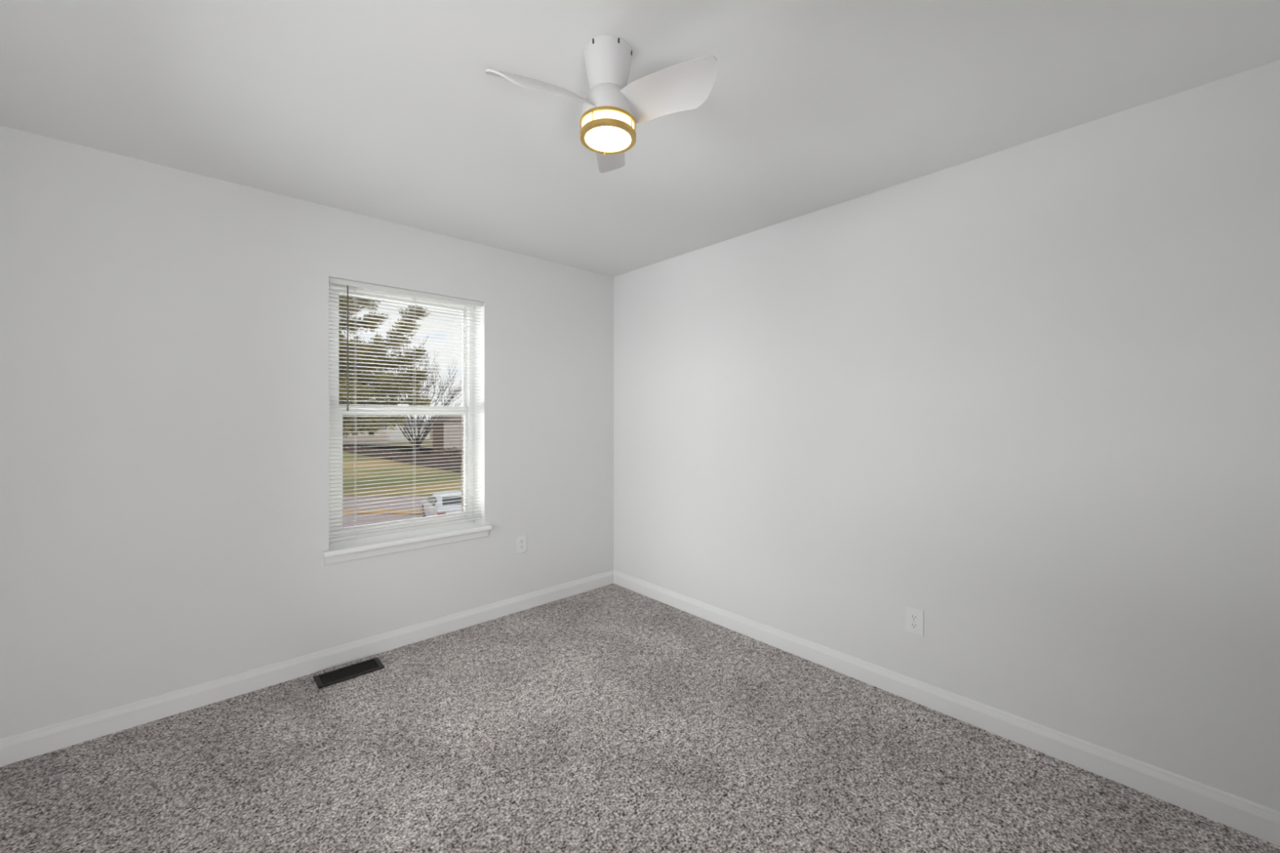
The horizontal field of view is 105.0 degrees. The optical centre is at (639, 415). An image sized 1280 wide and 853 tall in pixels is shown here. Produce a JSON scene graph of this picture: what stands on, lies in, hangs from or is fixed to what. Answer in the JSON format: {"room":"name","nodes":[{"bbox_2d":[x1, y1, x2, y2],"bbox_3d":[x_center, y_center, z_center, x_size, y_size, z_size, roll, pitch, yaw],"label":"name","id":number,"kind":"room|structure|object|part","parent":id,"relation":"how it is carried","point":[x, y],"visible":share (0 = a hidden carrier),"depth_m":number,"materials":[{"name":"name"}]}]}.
{"room":"empty bedroom","nodes":[
{"label":"empty bedroom","id":0,"kind":"room"},
{"bbox_2d":[0,125,613,738],"bbox_3d":[-1.483,0.175,2.929,3.620,2.560,0.260,0,0,-43],"label":"wall","id":1,"kind":"structure","parent":0,"point":[164,331],"depth_m":2.29,"materials":[{"name":"paint"}]},
{"bbox_2d":[0,569,613,766],"bbox_3d":[-1.391,1.284,2.828,3.220,0.103,0.014,0,0,-43],"label":"baseboard","id":2,"kind":"structure","parent":1,"relation":"attached to","point":[19,747],"depth_m":2.38,"materials":[{"name":"paint"}]},
{"bbox_2d":[322,284,491,565],"bbox_3d":[-1.405,0.027,2.978,0.927,1.528,0.318,0,0,-43],"label":"window","id":3,"kind":"structure","parent":1,"relation":"in","point":[364,547],"depth_m":2.93,"materials":[{"name":"white plastic"}]},
{"bbox_3d":[-1.484,-0.375,3.068,0.801,0.696,0.014,0,0,-43],"label":"sash","id":4,"kind":"part","parent":3,"relation":"part of","materials":[{"name":"white plastic"}]},
{"bbox_3d":[-1.458,0.321,3.039,0.801,0.755,0.024,0,0,-43],"label":"sash","id":5,"kind":"part","parent":3,"relation":"part of","materials":[{"name":"white plastic"}]},
{"bbox_2d":[328,277,482,542],"bbox_3d":[-1.347,-0.028,2.916,0.856,1.417,0.044,0,0,-43],"label":"mini blind","id":6,"kind":"object","parent":3,"relation":"attached to","point":[332,281],"visible":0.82,"depth_m":2.87,"materials":[{"name":"white plastic"}]},
{"bbox_3d":[-1.352,0.667,2.921,0.856,0.016,0.025,0,0,-43],"label":"rail","id":7,"kind":"part","parent":6,"relation":"part of","materials":[{"name":"white plastic"}]},
{"bbox_3d":[-1.370,0.726,2.940,0.927,0.026,0.216,0,0,-43],"label":"sill","id":8,"kind":"part","parent":3,"relation":"part of","materials":[{"name":"paint"}]},
{"bbox_3d":[-1.487,0.326,3.071,0.813,0.751,0.054,0,0,-43],"label":"screen frame","id":9,"kind":"part","parent":3,"relation":"part of","materials":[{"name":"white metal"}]},
{"bbox_2d":[515,534,526,554],"bbox_3d":[-0.811,0.883,3.364,0.078,0.120,0.009,0,0,-43],"label":"wall outlet","id":10,"kind":"object","parent":1,"relation":"attached to","point":[521,540],"visible":1,"depth_m":3.36,"materials":[{"name":"plastic"}]},
{"bbox_2d":[0,0,1279,276],"bbox_3d":[-0.191,-1.180,1.523,3.620,0.150,4.080,0,0,-43],"label":"ceiling","id":11,"kind":"structure","parent":0,"point":[388,110],"depth_m":1.67,"materials":[{"name":"paint"}]},
{"bbox_2d":[484,35,717,173],"bbox_3d":[-0.095,-0.971,1.440,0.616,0.268,0.614,0,0,-43],"label":"ceiling fan","id":12,"kind":"object","parent":11,"relation":"hanging from","point":[612,108],"visible":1,"depth_m":1.44,"materials":[{"name":"white plastic"}]},
{"bbox_3d":[-0.274,-0.918,1.393,0.310,0.080,0.093,0,0,-28],"label":"blade","id":13,"kind":"part","parent":12,"relation":"part of","materials":[{"name":"white plastic"}]},
{"bbox_2d":[585,126,631,151],"bbox_3d":[-0.098,-0.848,1.500,0.156,0.012,0.156,0,0,-43],"label":"diffuser","id":14,"kind":"object","parent":12,"relation":"attached to","point":[597,138],"depth_m":1.50,"materials":[{"name":"white glass"}]},
{"bbox_3d":[-0.102,-0.918,1.706,0.093,0.080,0.310,0,0,2],"label":"blade","id":15,"kind":"part","parent":12,"relation":"part of","materials":[{"name":"white plastic"}]},
{"bbox_3d":[0.084,-0.918,1.401,0.310,0.080,0.093,0,0,32],"label":"blade","id":16,"kind":"part","parent":12,"relation":"part of","materials":[{"name":"white plastic"}]},
{"bbox_2d":[0,583,1279,852],"bbox_3d":[-0.170,1.395,1.500,3.220,0.120,3.620,0,0,-43],"label":"floor","id":17,"kind":"structure","parent":0,"point":[612,717],"depth_m":1.86,"materials":[{"name":"carpet"}]},
{"bbox_2d":[313,657,384,688],"bbox_3d":[-1.503,1.329,2.543,0.296,0.010,0.137,0,0,-43],"label":"floor vent","id":18,"kind":"object","parent":17,"relation":"in","point":[344,673],"visible":1,"depth_m":2.54,"materials":[{"name":"black metal"}]},
{"bbox_2d":[613,60,1279,811],"bbox_3d":[1.156,0.175,2.584,0.200,2.560,3.820,0,0,-43],"label":"wall","id":19,"kind":"structure","parent":0,"point":[1024,398],"depth_m":2.02,"materials":[{"name":"paint"}]},
{"bbox_2d":[905,606,923,636],"bbox_3d":[1.281,0.962,2.294,0.009,0.120,0.078,0,0,-43],"label":"wall outlet","id":20,"kind":"object","parent":19,"relation":"attached to","point":[913,617],"visible":1,"depth_m":2.29,"materials":[{"name":"plastic"}]},
{"bbox_2d":[910,622,918,628],"bbox_3d":[1.281,0.982,2.294,0.009,0.023,0.034,0,0,-43],"label":"receptacle","id":21,"kind":"object","parent":20,"relation":"attached to","point":[913,625],"depth_m":2.29,"materials":[{"name":"plastic"}]},
{"bbox_2d":[910,613,918,620],"bbox_3d":[1.281,0.943,2.294,0.009,0.023,0.034,0,0,-43],"label":"receptacle","id":22,"kind":"object","parent":20,"relation":"attached to","point":[913,616],"depth_m":2.29,"materials":[{"name":"plastic"}]},
{"bbox_2d":[613,569,1279,846],"bbox_3d":[1.010,1.284,2.585,0.014,0.103,3.620,0,0,-43],"label":"baseboard","id":23,"kind":"structure","parent":19,"relation":"attached to","point":[1262,822],"depth_m":2.00,"materials":[{"name":"paint"}]},
{"label":"outside","id":24,"kind":"structure","parent":0,"visible":0},
{"bbox_2d":[342,423,432,447],"bbox_3d":[-73.614,4.550,142.904,380.000,0.500,296.000,0,0,-43],"label":"ground","id":25,"kind":"structure","parent":24,"point":[429,443],"depth_m":76.73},
{"bbox_2d":[342,435,389,444],"bbox_3d":[-39.517,3.575,70.458,8.645,1.450,0.092,0,0,13],"label":"picket fence","id":26,"kind":"object","parent":25,"relation":"on","point":[344,437],"visible":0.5,"depth_m":70.31,"materials":[{"name":"white wood"}]},
{"bbox_3d":[-39.494,3.600,70.459,8.600,0.780,0.080,0,0,13],"label":"rail","id":27,"kind":"part","parent":26,"relation":"part of","materials":[{"name":"white wood"}]},
{"bbox_2d":[342,417,431,441],"bbox_3d":[-44.347,2.275,85.284,12.597,4.050,9.050,0,0,0],"label":"house","id":28,"kind":"structure","parent":25,"relation":"on","point":[382,431],"depth_m":82.50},
{"bbox_3d":[-40.045,3.250,80.979,2.494,2.000,0.060,0,0,0],"label":"garage door","id":29,"kind":"part","parent":28,"relation":"part of","materials":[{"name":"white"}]},
{"bbox_2d":[338,293,437,438],"bbox_3d":[-16.411,-3.198,26.735,12.078,15.006,8.586,0,0,5],"label":"pine tree","id":30,"kind":"object","parent":25,"relation":"on","point":[394,393],"visible":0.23,"depth_m":25.54,"materials":[{"name":"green plant"}]},
{"bbox_2d":[342,445,461,472],"bbox_3d":[-25.284,3.609,48.222,48.431,1.382,0.173,0,0,45],"label":"road","id":31,"kind":"structure","parent":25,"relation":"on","point":[361,450],"depth_m":42.29,"materials":[{"name":"grey asphalt"}]},
{"bbox_2d":[373,322,462,453],"bbox_3d":[-19.700,-2.385,46.096,11.979,13.381,16.416,0,0,-21],"label":"bare tree","id":32,"kind":"object","parent":25,"relation":"on","point":[428,429],"visible":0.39,"depth_m":46.76,"materials":[{"name":"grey plant"}]},
{"bbox_2d":[427,447,448,453],"bbox_3d":[-18.886,3.641,45.966,1.913,1.321,1.996,0,0,7],"label":"shrub","id":33,"kind":"object","parent":25,"relation":"on","point":[439,451],"visible":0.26,"depth_m":45.88,"materials":[{"name":"green plant"}]},
{"bbox_2d":[426,415,461,448],"bbox_3d":[-20.846,1.600,65.702,11.316,5.400,9.300,0,0,0],"label":"house","id":34,"kind":"structure","parent":25,"relation":"on","point":[455,421],"depth_m":61.40,"materials":[{"name":"brown brick"}]},
{"bbox_2d":[436,446,461,456],"bbox_3d":[-17.024,3.503,44.002,2.515,1.596,2.514,0,0,-43],"label":"shrub","id":35,"kind":"object","parent":25,"relation":"on","point":[451,451],"visible":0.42,"depth_m":44.02,"materials":[{"name":"green plant"}]},
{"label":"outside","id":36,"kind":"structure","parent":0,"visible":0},
{"bbox_2d":[342,443,461,496],"bbox_3d":[-25.573,4.290,42.945,73.630,0.100,113.697,0,0,-43],"label":"lawn","id":37,"kind":"structure","parent":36,"point":[352,458],"depth_m":34.15,"materials":[{"name":"green plant"}]},
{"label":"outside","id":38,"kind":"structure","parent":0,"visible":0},
{"bbox_2d":[342,496,428,528],"bbox_3d":[-10.000,4.300,17.000,100.003,0.040,18.001,0,0,0],"label":"street","id":39,"kind":"structure","parent":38,"point":[393,498],"depth_m":22.85,"materials":[{"name":"grey asphalt"}]},
{"bbox_2d":[342,510,422,513],"bbox_3d":[-10.479,4.250,21.576,29.341,0.001,26.832,0,0,-43],"label":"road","id":40,"kind":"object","parent":39,"relation":"on","point":[344,511],"depth_m":21.72,"materials":[{"name":"grey asphalt"}]},
{"bbox_2d":[419,490,461,516],"bbox_3d":[-7.491,3.660,19.553,1.816,1.280,4.580,0,0,-31],"label":"car","id":41,"kind":"object","parent":39,"relation":"on","point":[455,492],"visible":0.18,"depth_m":18.35,"materials":[{"name":"metal"}]}
]}

